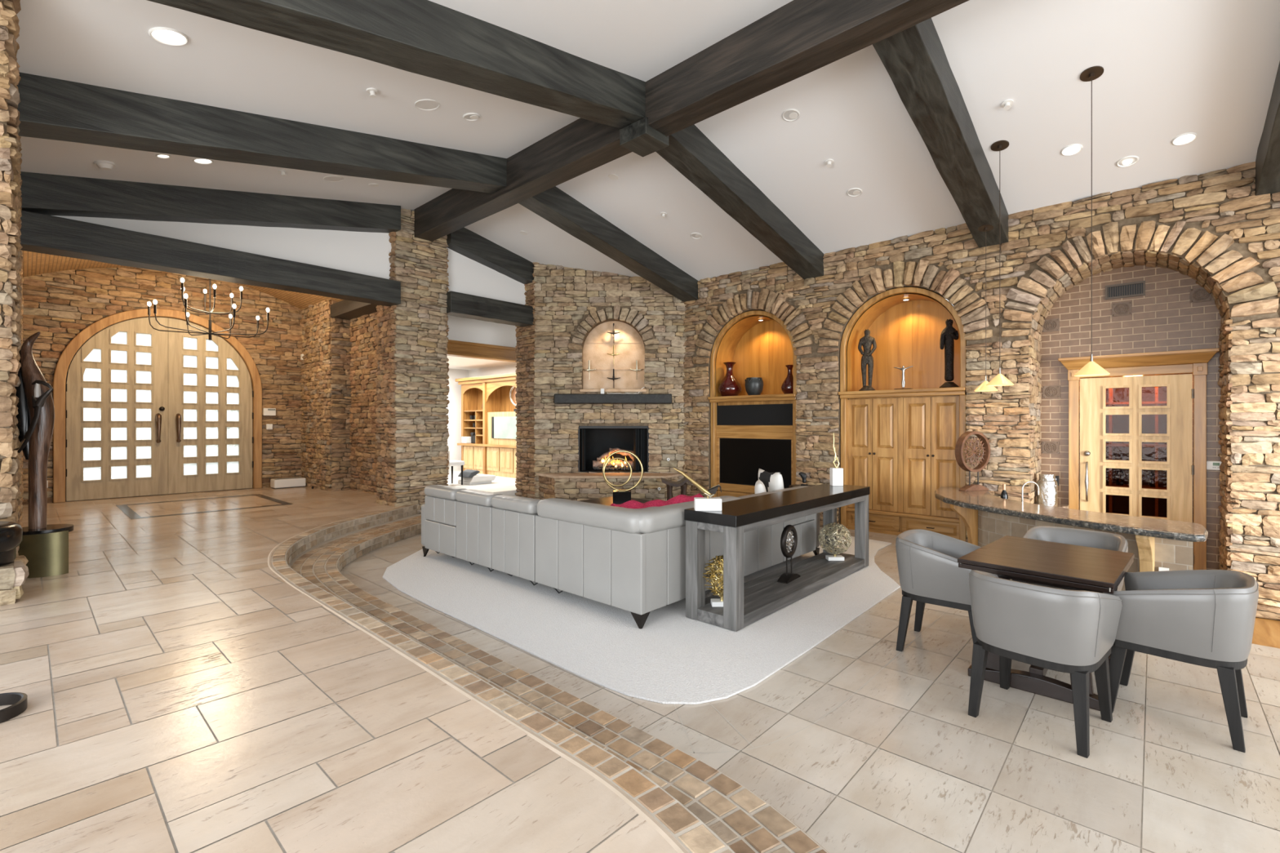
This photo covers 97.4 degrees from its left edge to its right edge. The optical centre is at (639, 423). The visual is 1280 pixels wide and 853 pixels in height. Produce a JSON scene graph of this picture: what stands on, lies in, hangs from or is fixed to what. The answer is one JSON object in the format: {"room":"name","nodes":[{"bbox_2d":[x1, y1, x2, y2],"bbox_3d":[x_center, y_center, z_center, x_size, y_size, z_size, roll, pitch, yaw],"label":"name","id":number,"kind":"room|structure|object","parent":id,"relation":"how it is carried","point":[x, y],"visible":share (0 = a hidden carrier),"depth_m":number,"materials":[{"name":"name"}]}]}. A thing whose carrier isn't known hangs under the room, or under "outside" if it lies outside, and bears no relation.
{"room":"living room","nodes":[
{"label":"living room","id":0,"kind":"room"},
{"bbox_2d":[0,0,23,555],"bbox_3d":[-6.960,-0.750,5.934,9.519,4.400,0.603,0,0,42],"label":"wall","id":1,"kind":"structure","parent":0,"point":[11,300],"depth_m":4.49,"materials":[{"name":"stone"}]},
{"bbox_2d":[22,267,302,505],"bbox_3d":[-8.848,-0.850,10.804,0.360,4.600,5.200,0,0,42],"label":"wall","id":2,"kind":"structure","parent":0,"point":[59,305],"depth_m":10.87,"materials":[{"name":"stone"}]},
{"bbox_2d":[53,308,262,502],"bbox_3d":[-8.894,-0.408,10.586,0.265,3.477,2.994,0,0,42],"label":"door","id":3,"kind":"structure","parent":2,"relation":"in","point":[166,461],"depth_m":10.43,"materials":[{"name":"brown wood"}]},
{"bbox_2d":[22,250,342,309],"bbox_3d":[-7.149,-2.592,9.371,4.600,0.796,5.000,0,0,42],"label":"vault","id":4,"kind":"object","parent":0,"point":[33,263],"visible":0.09,"depth_m":9.43,"materials":[{"name":"wood"}]},
{"bbox_2d":[146,277,269,340],"bbox_3d":[-7.253,-2.145,9.480,1.508,1.470,1.511,0,0,42],"label":"chandelier","id":5,"kind":"object","parent":4,"relation":"hanging from","point":[184,295],"visible":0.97,"depth_m":9.46,"materials":[{"name":"metal"}]},
{"bbox_2d":[53,215,526,305],"bbox_3d":[-4.535,-2.850,8.688,0.180,1.400,7.300,0,0,42],"label":"wall","id":6,"kind":"structure","parent":0,"point":[366,253],"depth_m":8.37,"materials":[{"name":"white paint"}]},
{"bbox_2d":[299,298,378,494],"bbox_3d":[-5.763,-0.750,11.225,4.378,4.400,0.739,0,0,38],"label":"wall","id":7,"kind":"structure","parent":0,"point":[339,393],"depth_m":11.21,"materials":[{"name":"stone"}]},
{"bbox_2d":[330,299,377,319],"bbox_3d":[-5.137,-2.220,10.459,2.300,0.260,0.380,0,0,42],"label":"ceiling beam","id":8,"kind":"structure","parent":7,"relation":"attached to","point":[346,309],"depth_m":10.61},
{"bbox_2d":[0,470,689,852],"bbox_3d":[-2.248,1.738,4.210,21.000,0.823,15.222,0,0,42],"label":"floor","id":9,"kind":"structure","parent":0,"point":[184,696],"depth_m":2.50,"materials":[{"name":"tile"}]},
{"bbox_2d":[0,692,27,723],"bbox_3d":[-2.971,1.301,2.535,0.280,0.054,0.280,0,0,42],"label":"ring","id":10,"kind":"object","parent":9,"relation":"on","point":[19,700],"visible":1,"depth_m":2.60,"materials":[{"name":"metal"}]},
{"bbox_2d":[0,555,29,605],"bbox_3d":[-5.061,1.197,4.121,0.682,0.294,0.785,0,0,42],"label":"stone plinth","id":11,"kind":"object","parent":9,"relation":"on","point":[13,575],"visible":0.96,"depth_m":4.16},
{"bbox_2d":[0,520,22,565],"bbox_3d":[-4.989,0.800,4.117,0.630,0.500,0.630,0,0,42],"label":"lidded pot","id":12,"kind":"object","parent":11,"relation":"on","point":[11,532],"visible":1,"depth_m":4.20,"materials":[{"name":"black paint"}]},
{"bbox_2d":[14,332,73,577],"bbox_3d":[-5.326,0.254,5.026,0.455,2.151,0.390,0,0,-10],"label":"sculpture","id":13,"kind":"object","parent":9,"relation":"on","point":[45,547],"visible":0.91,"depth_m":4.94,"materials":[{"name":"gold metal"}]},
{"bbox_2d":[270,477,306,488],"bbox_3d":[-7.361,1.234,11.761,0.300,0.189,0.580,0,0,42],"label":"air purifier","id":14,"kind":"object","parent":9,"relation":"on","point":[288,482],"visible":1,"depth_m":11.64,"materials":[{"name":"white plastic"}]},
{"bbox_2d":[447,450,464,484],"bbox_3d":[-4.163,0.935,12.265,0.578,0.790,0.480,0,0,42],"label":"upholstered chair","id":15,"kind":"object","parent":9,"relation":"on","point":[451,463],"visible":0.43,"depth_m":12.20,"materials":[{"name":"white fabric"}]},
{"bbox_2d":[457,469,495,484],"bbox_3d":[-3.675,1.177,12.577,0.600,0.305,0.681,0,0,42],"label":"lounge chair","id":16,"kind":"object","parent":9,"relation":"on","point":[470,477],"visible":0.95,"depth_m":12.35,"materials":[{"name":"white fabric"}]},
{"bbox_2d":[457,469,479,477],"bbox_3d":[-3.782,1.097,12.422,0.450,0.145,0.309,0,0,42],"label":"cushion","id":17,"kind":"object","parent":16,"relation":"on","point":[468,473],"depth_m":12.30,"materials":[{"name":"grey fabric"}]},
{"bbox_2d":[455,373,516,478],"bbox_3d":[-3.616,0.050,14.515,3.330,2.560,0.660,0,0,42],"label":"cabinet","id":18,"kind":"object","parent":9,"relation":"on","point":[489,455],"depth_m":14.65,"materials":[{"name":"brown wood"}]},
{"bbox_2d":[463,409,482,444],"bbox_3d":[-4.292,0.085,15.161,1.040,0.890,0.420,0,0,42],"label":"shelf","id":19,"kind":"object","parent":18,"relation":"attached to","point":[468,423],"depth_m":15.07,"materials":[{"name":"brown wood"}]},
{"bbox_2d":[457,443,516,448],"bbox_3d":[-3.610,0.560,14.537,3.250,0.060,0.620,0,0,42],"label":"countertop","id":20,"kind":"structure","parent":18,"relation":"on","point":[458,444],"depth_m":14.40,"materials":[{"name":"brown wood"}]},
{"bbox_2d":[491,416,516,439],"bbox_3d":[-3.246,0.095,13.920,1.480,0.550,0.036,0,0,42],"label":"television","id":21,"kind":"object","parent":18,"relation":"attached to","point":[502,427],"visible":0.82,"depth_m":14.04,"materials":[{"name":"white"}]},
{"bbox_2d":[375,208,449,513],"bbox_3d":[-3.865,-0.928,9.582,0.722,5.172,1.032,0,0,42],"label":"stone column","id":22,"kind":"structure","parent":0,"point":[412,435],"depth_m":9.30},
{"bbox_2d":[20,209,400,306],"bbox_3d":[-5.330,-2.088,7.545,0.337,0.364,4.140,0,0,42],"label":"ceiling beam","id":23,"kind":"structure","parent":22,"relation":"attached to","point":[42,233],"depth_m":7.04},
{"bbox_2d":[445,291,534,327],"bbox_3d":[-2.751,-2.088,10.364,0.337,0.364,1.780,0,0,42],"label":"ceiling beam","id":24,"kind":"structure","parent":22,"relation":"attached to","point":[459,304],"depth_m":10.16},
{"bbox_2d":[445,315,516,369],"bbox_3d":[-4.147,-1.925,13.246,5.400,0.750,4.450,0,0,42],"label":"ceiling","id":25,"kind":"structure","parent":0,"point":[460,329],"depth_m":12.01,"materials":[{"name":"white paint"}]},
{"bbox_2d":[446,364,516,471],"bbox_3d":[-4.217,-0.610,13.317,5.400,3.880,4.440,0,0,42],"label":"wall","id":26,"kind":"structure","parent":0,"point":[454,395],"depth_m":15.87,"materials":[{"name":"white paint"}]},
{"bbox_2d":[446,339,516,362],"bbox_3d":[-4.666,-1.515,13.315,4.340,0.290,3.850,0,0,42],"label":"trim","id":27,"kind":"structure","parent":26,"relation":"attached to","point":[455,348],"depth_m":11.64,"materials":[{"name":"brown wood"}]},
{"bbox_2d":[515,262,537,498],"bbox_3d":[-2.135,-0.800,11.193,0.658,4.901,0.457,0,0,42],"label":"wall","id":28,"kind":"structure","parent":0,"point":[525,347],"depth_m":11.04,"materials":[{"name":"stone"}]},
{"bbox_2d":[267,503,829,852],"bbox_3d":[0.204,1.738,2.913,15.631,0.824,8.575,0,0,42],"label":"step","id":29,"kind":"structure","parent":0,"point":[704,809],"depth_m":2.74,"materials":[{"name":"tile"}]},
{"bbox_2d":[533,262,686,499],"bbox_3d":[-0.568,-0.843,10.988,2.976,5.014,0.464,0,0,0],"label":"wall","id":30,"kind":"structure","parent":0,"point":[575,309],"depth_m":10.84,"materials":[{"name":"stone"}]},
{"bbox_2d":[536,426,684,501],"bbox_3d":[-0.555,0.853,10.805,2.870,1.622,1.190,0,0,0],"label":"fireplace","id":31,"kind":"object","parent":30,"relation":"attached to","point":[593,442],"visible":0.78,"depth_m":10.66,"materials":[{"name":"black stone"}]},
{"bbox_2d":[580,429,586,470],"bbox_3d":[-1.108,0.504,10.929,0.109,0.805,0.036,0,0,-4],"label":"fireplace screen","id":32,"kind":"object","parent":31,"relation":"hanging from","point":[583,432],"depth_m":10.93,"materials":[{"name":"black metal"}]},
{"bbox_2d":[592,458,622,467],"bbox_3d":[-0.640,0.784,11.120,0.585,0.171,0.151,0,0,-6],"label":"log","id":33,"kind":"object","parent":31,"relation":"in","point":[595,463],"visible":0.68,"depth_m":11.05,"materials":[{"name":"wood"}]},
{"bbox_2d":[633,429,647,470],"bbox_3d":[0.009,0.504,10.930,0.270,0.805,0.040,0,0,0],"label":"curtain","id":34,"kind":"object","parent":31,"relation":"hanging from","point":[640,436],"depth_m":10.93,"materials":[{"name":"black metal"}]},
{"bbox_2d":[554,393,671,404],"bbox_3d":[-0.510,-0.472,10.710,2.220,0.185,0.280,0,0,0],"label":"mantel shelf","id":35,"kind":"object","parent":30,"relation":"attached to","point":[559,398],"visible":1,"depth_m":10.57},
{"bbox_2d":[16,0,1279,280],"bbox_3d":[1.832,-3.136,4.152,15.900,1.229,10.200,0,0,42],"label":"ceiling","id":36,"kind":"structure","parent":0,"point":[1207,68],"depth_m":5.50,"materials":[{"name":"white paint"}]},
{"bbox_2d":[93,160,115,170],"bbox_3d":[-5.736,-2.765,6.021,0.170,0.084,0.171,0,0,42],"label":"smoke detector","id":37,"kind":"object","parent":36,"relation":"attached to","point":[103,165],"visible":1,"depth_m":5.99,"materials":[{"name":"white plastic"}]},
{"bbox_2d":[148,26,188,45],"bbox_3d":[-3.423,-2.814,4.082,0.227,0.060,0.224,0,0,42],"label":"recessed light","id":38,"kind":"object","parent":36,"relation":"in","point":[167,36],"visible":1,"depth_m":4.08,"materials":[{"name":"white plastic"}]},
{"bbox_2d":[192,157,213,164],"bbox_3d":[-4.884,-2.939,6.281,0.187,0.052,0.184,0,0,42],"label":"recessed light","id":39,"kind":"object","parent":36,"relation":"in","point":[197,160],"visible":0.91,"depth_m":6.28,"materials":[{"name":"white plastic"}]},
{"bbox_2d":[20,171,400,233],"bbox_3d":[-5.330,-2.881,7.545,0.338,1.205,4.140,0,0,42],"label":"ceiling beam","id":40,"kind":"structure","parent":36,"relation":"attached to","point":[49,194],"depth_m":7.03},
{"bbox_2d":[17,71,506,193],"bbox_3d":[-3.492,-2.895,5.857,0.348,1.330,4.730,0,0,42],"label":"ceiling beam","id":41,"kind":"structure","parent":36,"relation":"attached to","point":[48,108],"depth_m":5.28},
{"bbox_2d":[323,175,343,182],"bbox_3d":[-4.017,-3.212,7.365,0.241,0.056,0.237,0,0,42],"label":"ceiling speaker","id":42,"kind":"object","parent":36,"relation":"attached to","point":[330,178],"visible":1,"depth_m":7.36,"materials":[{"name":"white plastic"}]},
{"bbox_2d":[146,0,645,128],"bbox_3d":[-1.658,-2.895,4.180,0.348,1.332,4.730,0,0,42],"label":"ceiling beam","id":43,"kind":"structure","parent":36,"relation":"attached to","point":[424,37],"depth_m":4.24,"materials":[{"name":"wood"}]},
{"bbox_2d":[414,98,439,110],"bbox_3d":[-2.144,-3.213,5.661,0.241,0.056,0.237,0,0,42],"label":"ceiling speaker","id":44,"kind":"object","parent":36,"relation":"attached to","point":[424,104],"visible":1,"depth_m":5.66,"materials":[{"name":"white plastic"}]},
{"bbox_2d":[462,112,480,120],"bbox_3d":[-1.818,-3.316,6.070,0.187,0.052,0.184,0,0,42],"label":"recessed light","id":45,"kind":"object","parent":36,"relation":"in","point":[470,116],"visible":1,"depth_m":6.05,"materials":[{"name":"white plastic"}]},
{"bbox_2d":[446,227,533,284],"bbox_3d":[-2.744,-3.099,10.371,0.337,0.766,1.800,0,0,42],"label":"ceiling beam","id":46,"kind":"structure","parent":36,"relation":"attached to","point":[464,242],"depth_m":10.20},
{"bbox_2d":[519,186,698,302],"bbox_3d":[-0.350,-2.948,9.292,0.347,1.225,4.000,0,0,42],"label":"ceiling beam","id":47,"kind":"structure","parent":36,"relation":"attached to","point":[553,205],"depth_m":9.00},
{"bbox_2d":[414,0,968,241],"bbox_3d":[1.917,-3.318,4.311,14.990,0.504,0.318,0,0,42],"label":"ridge beam","id":48,"kind":"structure","parent":36,"relation":"attached to","point":[798,38],"depth_m":5.26,"materials":[{"name":"wood"}]},
{"bbox_2d":[619,116,668,156],"bbox_3d":[0.047,-3.065,6.022,0.380,0.170,0.370,0,0,42],"label":"block","id":49,"kind":"object","parent":48,"relation":"attached to","point":[637,137],"visible":0.89,"depth_m":5.94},
{"bbox_2d":[656,124,824,279],"bbox_3d":[1.483,-2.950,7.615,0.347,1.220,4.000,0,0,42],"label":"ceiling beam","id":50,"kind":"structure","parent":36,"relation":"attached to","point":[689,151],"depth_m":7.27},
{"bbox_2d":[782,108,799,121],"bbox_3d":[1.628,-3.330,6.062,0.187,0.054,0.184,0,0,42],"label":"recessed light","id":51,"kind":"object","parent":36,"relation":"in","point":[791,114],"visible":1,"depth_m":6.06,"materials":[{"name":"white plastic"}]},
{"bbox_2d":[846,187,862,196],"bbox_3d":[2.768,-2.987,7.249,0.187,0.054,0.184,0,0,42],"label":"recessed light","id":52,"kind":"object","parent":36,"relation":"in","point":[855,192],"visible":1,"depth_m":7.24,"materials":[{"name":"white plastic"}]},
{"bbox_2d":[872,17,1008,248],"bbox_3d":[3.320,-2.947,5.935,0.347,1.226,4.000,0,0,42],"label":"ceiling beam","id":53,"kind":"structure","parent":36,"relation":"attached to","point":[914,58],"depth_m":5.47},
{"bbox_2d":[973,224,997,391],"bbox_3d":[4.323,-1.441,7.023,0.256,2.062,0.256,0,0,42],"label":"pendant lamp","id":54,"kind":"object","parent":53,"relation":"hanging from","point":[982,388],"visible":0.96,"depth_m":7.02,"materials":[{"name":"brown metal"}]},
{"bbox_2d":[986,140,1013,386],"bbox_3d":[3.891,-1.722,6.076,0.256,2.614,0.256,0,0,42],"label":"pendant lamp","id":55,"kind":"object","parent":36,"relation":"hanging from","point":[999,380],"visible":1,"depth_m":6.08,"materials":[{"name":"brown metal"}]},
{"bbox_2d":[1060,143,1083,155],"bbox_3d":[4.603,-2.921,5.993,0.187,0.054,0.184,0,0,42],"label":"recessed light","id":56,"kind":"object","parent":36,"relation":"in","point":[1072,149],"visible":1,"depth_m":5.99,"materials":[{"name":"white plastic"}]},
{"bbox_2d":[1073,66,1110,376],"bbox_3d":[4.055,-1.800,5.045,0.256,2.730,0.256,0,0,42],"label":"pendant lamp","id":57,"kind":"object","parent":36,"relation":"hanging from","point":[1091,368],"visible":1,"depth_m":5.04,"materials":[{"name":"brown metal"}]},
{"bbox_2d":[1115,155,1138,167],"bbox_3d":[5.244,-2.823,6.045,0.187,0.054,0.184,0,0,42],"label":"recessed light","id":58,"kind":"object","parent":36,"relation":"in","point":[1127,161],"visible":1,"depth_m":6.04,"materials":[{"name":"white plastic"}]},
{"bbox_2d":[1171,132,1197,145],"bbox_3d":[5.458,-2.856,5.635,0.187,0.054,0.184,0,0,42],"label":"recessed light","id":59,"kind":"object","parent":36,"relation":"in","point":[1186,138],"visible":1,"depth_m":5.63,"materials":[{"name":"white plastic"}]},
{"bbox_2d":[1254,62,1279,195],"bbox_3d":[5.162,-2.947,4.250,0.347,1.226,4.000,0,0,42],"label":"ceiling beam","id":60,"kind":"structure","parent":36,"relation":"attached to","point":[1267,168],"depth_m":5.30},
{"bbox_2d":[340,526,1279,852],"bbox_3d":[1.531,1.874,4.292,15.534,0.451,9.400,0,0,42],"label":"floor","id":61,"kind":"structure","parent":0,"point":[865,744],"depth_m":2.89,"materials":[{"name":"tile"}]},
{"bbox_2d":[382,533,900,704],"bbox_3d":[0.077,1.643,7.085,5.750,0.013,5.680,0,0,42],"label":"area rug","id":62,"kind":"object","parent":61,"relation":"on","point":[675,658],"visible":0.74,"depth_m":4.50,"materials":[{"name":"carpet"}]},
{"bbox_2d":[578,496,650,505],"bbox_3d":[-0.336,1.416,8.574,1.170,0.432,1.100,0,0,42],"label":"coffee table","id":63,"kind":"object","parent":62,"relation":"on","point":[605,500],"visible":0.02,"depth_m":8.76,"materials":[{"name":"brown wood"}]},
{"bbox_2d":[602,450,643,504],"bbox_3d":[-0.258,0.798,8.404,0.615,0.804,0.180,0,0,0],"label":"ring sculpture","id":64,"kind":"object","parent":63,"relation":"on","point":[620,496],"visible":0.98,"depth_m":8.36,"materials":[{"name":"gold metal"}]},
{"bbox_2d":[421,484,819,628],"bbox_3d":[-0.254,1.171,6.891,3.764,0.923,3.334,0,0,42],"label":"sectional sofa","id":65,"kind":"object","parent":62,"relation":"on","point":[632,560],"visible":0.75,"depth_m":5.15,"materials":[{"name":"grey leather"}]},
{"bbox_2d":[609,493,703,508],"bbox_3d":[0.162,0.978,5.842,1.274,0.438,0.846,0,0,-32],"label":"throw blanket","id":66,"kind":"object","parent":65,"relation":"on","point":[681,498],"visible":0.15,"depth_m":5.83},
{"bbox_2d":[754,479,766,493],"bbox_3d":[1.450,0.928,6.690,0.166,0.500,0.460,0,0,11],"label":"throw pillow","id":67,"kind":"object","parent":65,"relation":"on","point":[759,487],"visible":0.3,"depth_m":6.50,"materials":[{"name":"fabric"}]},
{"bbox_2d":[758,468,783,492],"bbox_3d":[1.640,0.878,7.005,0.180,0.600,0.621,0,0,-11],"label":"throw pillow","id":68,"kind":"object","parent":65,"relation":"on","point":[772,482],"visible":0.37,"depth_m":6.83,"materials":[{"name":"fabric"}]},
{"bbox_2d":[661,476,691,500],"bbox_3d":[0.618,1.269,9.491,0.500,0.730,0.400,0,0,0],"label":"stool","id":69,"kind":"object","parent":62,"relation":"on","point":[669,484],"visible":0.32,"depth_m":9.32,"materials":[{"name":"brown wood"}]},
{"bbox_2d":[684,483,870,631],"bbox_3d":[1.509,1.177,5.606,0.516,0.910,2.806,0,0,42],"label":"console table","id":70,"kind":"object","parent":62,"relation":"on","point":[746,603],"visible":0.88,"depth_m":4.93,"materials":[{"name":"grey wood"}]},
{"bbox_2d":[673,467,721,511],"bbox_3d":[0.480,0.544,4.711,0.406,0.356,0.110,0,0,0],"label":"bird sculpture","id":71,"kind":"object","parent":70,"relation":"on","point":[708,503],"visible":1,"depth_m":4.66,"materials":[{"name":"gold stone"}]},
{"bbox_2d":[702,555,723,606],"bbox_3d":[0.696,1.325,4.756,0.336,0.420,0.336,0,0,22],"label":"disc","id":72,"kind":"object","parent":70,"relation":"on","point":[717,562],"visible":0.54,"depth_m":4.71,"materials":[{"name":"metal"}]},
{"bbox_2d":[777,524,799,583],"bbox_3d":[1.473,1.266,5.551,0.100,0.538,0.326,0,0,38],"label":"disc sculpture","id":73,"kind":"object","parent":70,"relation":"on","point":[788,548],"visible":1,"depth_m":5.51,"materials":[{"name":"metal"}]},
{"bbox_2d":[817,522,851,560],"bbox_3d":[2.200,1.326,6.349,0.358,0.418,0.356,0,0,14],"label":"sphere","id":74,"kind":"object","parent":70,"relation":"on","point":[824,531],"visible":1,"depth_m":6.28,"materials":[{"name":"beige metal"}]},
{"bbox_2d":[830,435,843,485],"bbox_3d":[2.298,0.414,6.572,0.124,0.615,0.100,0,0,0],"label":"sculpture","id":75,"kind":"object","parent":70,"relation":"on","point":[836,473],"visible":1,"depth_m":6.52,"materials":[{"name":"gold stone"}]},
{"bbox_2d":[707,310,796,497],"bbox_3d":[2.164,-0.172,10.137,1.756,3.643,0.760,0,0,42],"label":"media cabinet","id":76,"kind":"object","parent":61,"relation":"on","point":[763,348],"visible":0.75,"depth_m":10.29,"materials":[{"name":"brown wood"}]},
{"bbox_2d":[717,361,742,396],"bbox_3d":[1.671,-0.822,10.479,0.450,0.640,0.450,0,0,42],"label":"vase","id":77,"kind":"object","parent":76,"relation":"on","point":[729,385],"visible":0.86,"depth_m":10.35,"materials":[{"name":"ceramic"}]},
{"bbox_2d":[707,393,796,402],"bbox_3d":[2.157,-0.448,10.129,1.756,0.105,0.740,0,0,42],"label":"shelf","id":78,"kind":"object","parent":76,"relation":"attached to","point":[780,397],"depth_m":9.83,"materials":[{"name":"brown wood"}]},
{"bbox_2d":[744,377,763,395],"bbox_3d":[2.055,-0.664,10.114,0.330,0.325,0.331,0,0,42],"label":"vase","id":79,"kind":"object","parent":76,"relation":"on","point":[753,385],"visible":0.84,"depth_m":9.99,"materials":[{"name":"grey ceramic"}]},
{"bbox_2d":[716,403,792,425],"bbox_3d":[2.036,-0.158,9.996,1.650,0.365,0.030,0,0,42],"label":"speaker grille","id":80,"kind":"object","parent":76,"relation":"attached to","point":[727,414],"depth_m":9.98,"materials":[{"name":"black fabric"}]},
{"bbox_2d":[720,438,791,488],"bbox_3d":[2.032,0.682,9.993,1.456,0.831,0.034,0,0,42],"label":"television","id":81,"kind":"object","parent":76,"relation":"attached to","point":[741,460],"visible":0.83,"depth_m":10.02,"materials":[{"name":"black"}]},
{"bbox_2d":[781,364,793,394],"bbox_3d":[2.566,-0.752,9.620,0.290,0.500,0.290,0,0,42],"label":"vase","id":82,"kind":"object","parent":76,"relation":"on","point":[787,387],"visible":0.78,"depth_m":9.54,"materials":[{"name":"ceramic"}]},
{"bbox_2d":[838,287,966,542],"bbox_3d":[3.995,-0.172,8.461,1.756,3.643,0.760,0,0,42],"label":"tall cabinet","id":83,"kind":"object","parent":61,"relation":"on","point":[900,444],"visible":0.87,"depth_m":8.46,"materials":[{"name":"brown wood"}]},
{"bbox_2d":[857,328,876,391],"bbox_3d":[3.532,-0.985,8.736,0.239,0.965,0.245,0,0,-9],"label":"statue","id":84,"kind":"object","parent":83,"relation":"on","point":[867,340],"visible":0.97,"depth_m":8.69,"materials":[{"name":"brown metal"}]},
{"bbox_2d":[838,386,966,398],"bbox_3d":[3.989,-0.448,8.454,1.756,0.105,0.740,0,0,42],"label":"shelf","id":85,"kind":"object","parent":83,"relation":"attached to","point":[953,392],"depth_m":8.11,"materials":[{"name":"brown wood"}]},
{"bbox_2d":[893,365,912,389],"bbox_3d":[3.933,-0.685,8.389,0.272,0.365,0.090,0,0,42],"label":"figurine","id":86,"kind":"object","parent":83,"relation":"on","point":[903,369],"visible":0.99,"depth_m":8.37,"materials":[{"name":"grey metal"}]},
{"bbox_2d":[939,319,959,387],"bbox_3d":[4.400,-0.993,7.996,0.246,0.983,0.252,0,0,42],"label":"statue","id":87,"kind":"object","parent":83,"relation":"on","point":[948,333],"visible":0.99,"depth_m":7.95,"materials":[{"name":"brown metal"}]},
{"bbox_2d":[895,528,981,651],"bbox_3d":[2.233,1.244,4.136,0.600,0.812,0.629,0,0,40],"label":"barrel chair","id":88,"kind":"object","parent":61,"relation":"on","point":[930,572],"visible":0.8,"depth_m":3.99,"materials":[{"name":"leather"}]},
{"bbox_2d":[968,569,1122,758],"bbox_3d":[2.227,1.244,3.141,0.600,0.812,0.629,0,0,-40],"label":"barrel chair","id":89,"kind":"object","parent":61,"relation":"on","point":[1073,632],"visible":1,"depth_m":2.92,"materials":[{"name":"leather"}]},
{"bbox_2d":[957,535,1134,711],"bbox_3d":[2.792,1.272,3.826,1.148,0.755,0.803,0,0,-43],"label":"dining table","id":90,"kind":"object","parent":61,"relation":"on","point":[1024,560],"visible":0.48,"depth_m":3.56,"materials":[{"name":"brown wood"}]},
{"bbox_2d":[1022,525,1128,654],"bbox_3d":[3.289,1.244,4.275,0.600,0.812,0.629,0,0,-43],"label":"barrel chair","id":91,"kind":"object","parent":61,"relation":"on","point":[1086,538],"visible":0.26,"depth_m":4.42,"materials":[{"name":"leather"}]},
{"bbox_2d":[1028,582,1106,593],"bbox_3d":[3.283,1.185,4.269,0.492,0.070,0.504,0,0,-43],"label":"seat cushion","id":92,"kind":"object","parent":91,"relation":"on","point":[1028,582],"depth_m":4.19,"materials":[{"name":"leather"}]},
{"bbox_2d":[1106,569,1258,752],"bbox_3d":[3.063,1.244,3.187,0.629,0.812,0.600,0,0,-42],"label":"barrel chair","id":93,"kind":"object","parent":61,"relation":"on","point":[1206,618],"visible":0.95,"depth_m":2.98,"materials":[{"name":"leather"}]},
{"bbox_2d":[682,161,1279,620],"bbox_3d":[4.654,-0.450,7.858,9.764,5.000,0.969,0,0,42],"label":"wall","id":94,"kind":"structure","parent":0,"point":[1212,228],"depth_m":7.13,"materials":[{"name":"stone"}]},
{"bbox_2d":[1039,264,1222,569],"bbox_3d":[6.135,-0.150,7.152,3.000,4.400,0.164,0,0,42],"label":"wall","id":95,"kind":"structure","parent":0,"point":[1175,313],"depth_m":7.07,"materials":[{"name":"brown brick"}]},
{"bbox_2d":[1105,280,1145,299],"bbox_3d":[6.110,-1.680,7.079,0.380,0.180,0.025,0,0,42],"label":"air vent","id":96,"kind":"object","parent":95,"relation":"in","point":[1133,289],"visible":1,"depth_m":7.08,"materials":[{"name":"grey metal"}]},
{"bbox_2d":[1057,348,1219,569],"bbox_3d":[6.106,0.560,6.957,1.480,2.840,0.210,0,0,42],"label":"door","id":97,"kind":"structure","parent":95,"relation":"in","point":[1136,432],"depth_m":6.93,"materials":[{"name":"brown wood"}]},
{"bbox_2d":[1206,461,1222,470],"bbox_3d":[6.696,0.487,6.535,0.170,0.105,0.046,0,0,42],"label":"thermostat","id":98,"kind":"object","parent":95,"relation":"attached to","point":[1211,465],"visible":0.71,"depth_m":6.54,"materials":[{"name":"white plastic"}]},
{"bbox_2d":[1251,617,1279,648],"bbox_3d":[6.744,2.075,4.335,7.900,0.150,3.700,0,0,42],"label":"baseboard","id":99,"kind":"structure","parent":0,"point":[1266,632],"depth_m":5.37,"materials":[{"name":"orange wood"}]},
{"bbox_2d":[1057,503,1069,508],"bbox_3d":[5.383,1.535,7.325,0.305,0.930,0.633,0,0,42],"label":"countertop","id":100,"kind":"structure","parent":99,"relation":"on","point":[1061,505],"depth_m":7.34,"materials":[{"name":"brown stone"}]},
{"bbox_2d":[1036,473,1057,506],"bbox_3d":[5.245,0.859,7.237,0.216,0.420,0.216,0,0,42],"label":"metal canister","id":101,"kind":"object","parent":100,"relation":"on","point":[1047,484],"visible":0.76,"depth_m":7.16,"materials":[{"name":"metal"}]},
{"bbox_2d":[934,486,1208,591],"bbox_3d":[4.191,1.430,6.032,1.296,1.140,3.322,0,0,1],"label":"countertop","id":102,"kind":"structure","parent":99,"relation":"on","point":[1157,544],"depth_m":5.22,"materials":[{"name":"stone"}]},
{"bbox_2d":[955,431,990,491],"bbox_3d":[4.318,0.479,7.275,0.524,0.762,0.110,0,0,-21],"label":"disc","id":103,"kind":"object","parent":102,"relation":"on","point":[985,446],"visible":1,"depth_m":7.25,"materials":[{"name":"brown wood"}]},
{"label":"outside","id":104,"kind":"structure","parent":0,"visible":0},
{"bbox_2d":[83,453,238,480],"bbox_3d":[-14.865,1.425,16.308,16.050,0.150,20.000,0,0,42],"label":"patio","id":105,"kind":"structure","parent":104,"point":[142,471],"depth_m":16.21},
{"bbox_2d":[83,395,238,463],"bbox_3d":[-16.437,0.247,19.098,2.278,2.473,12.235,0,0,42],"label":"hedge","id":106,"kind":"object","parent":105,"relation":"on","point":[97,411],"visible":0.12,"depth_m":19.00,"materials":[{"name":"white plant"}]},
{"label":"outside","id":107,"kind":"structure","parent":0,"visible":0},
{"bbox_2d":[111,331,217,351],"bbox_3d":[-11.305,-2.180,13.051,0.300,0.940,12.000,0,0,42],"label":"window panes","id":108,"kind":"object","parent":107,"point":[120,337],"depth_m":12.86,"materials":[{"name":"glass"}]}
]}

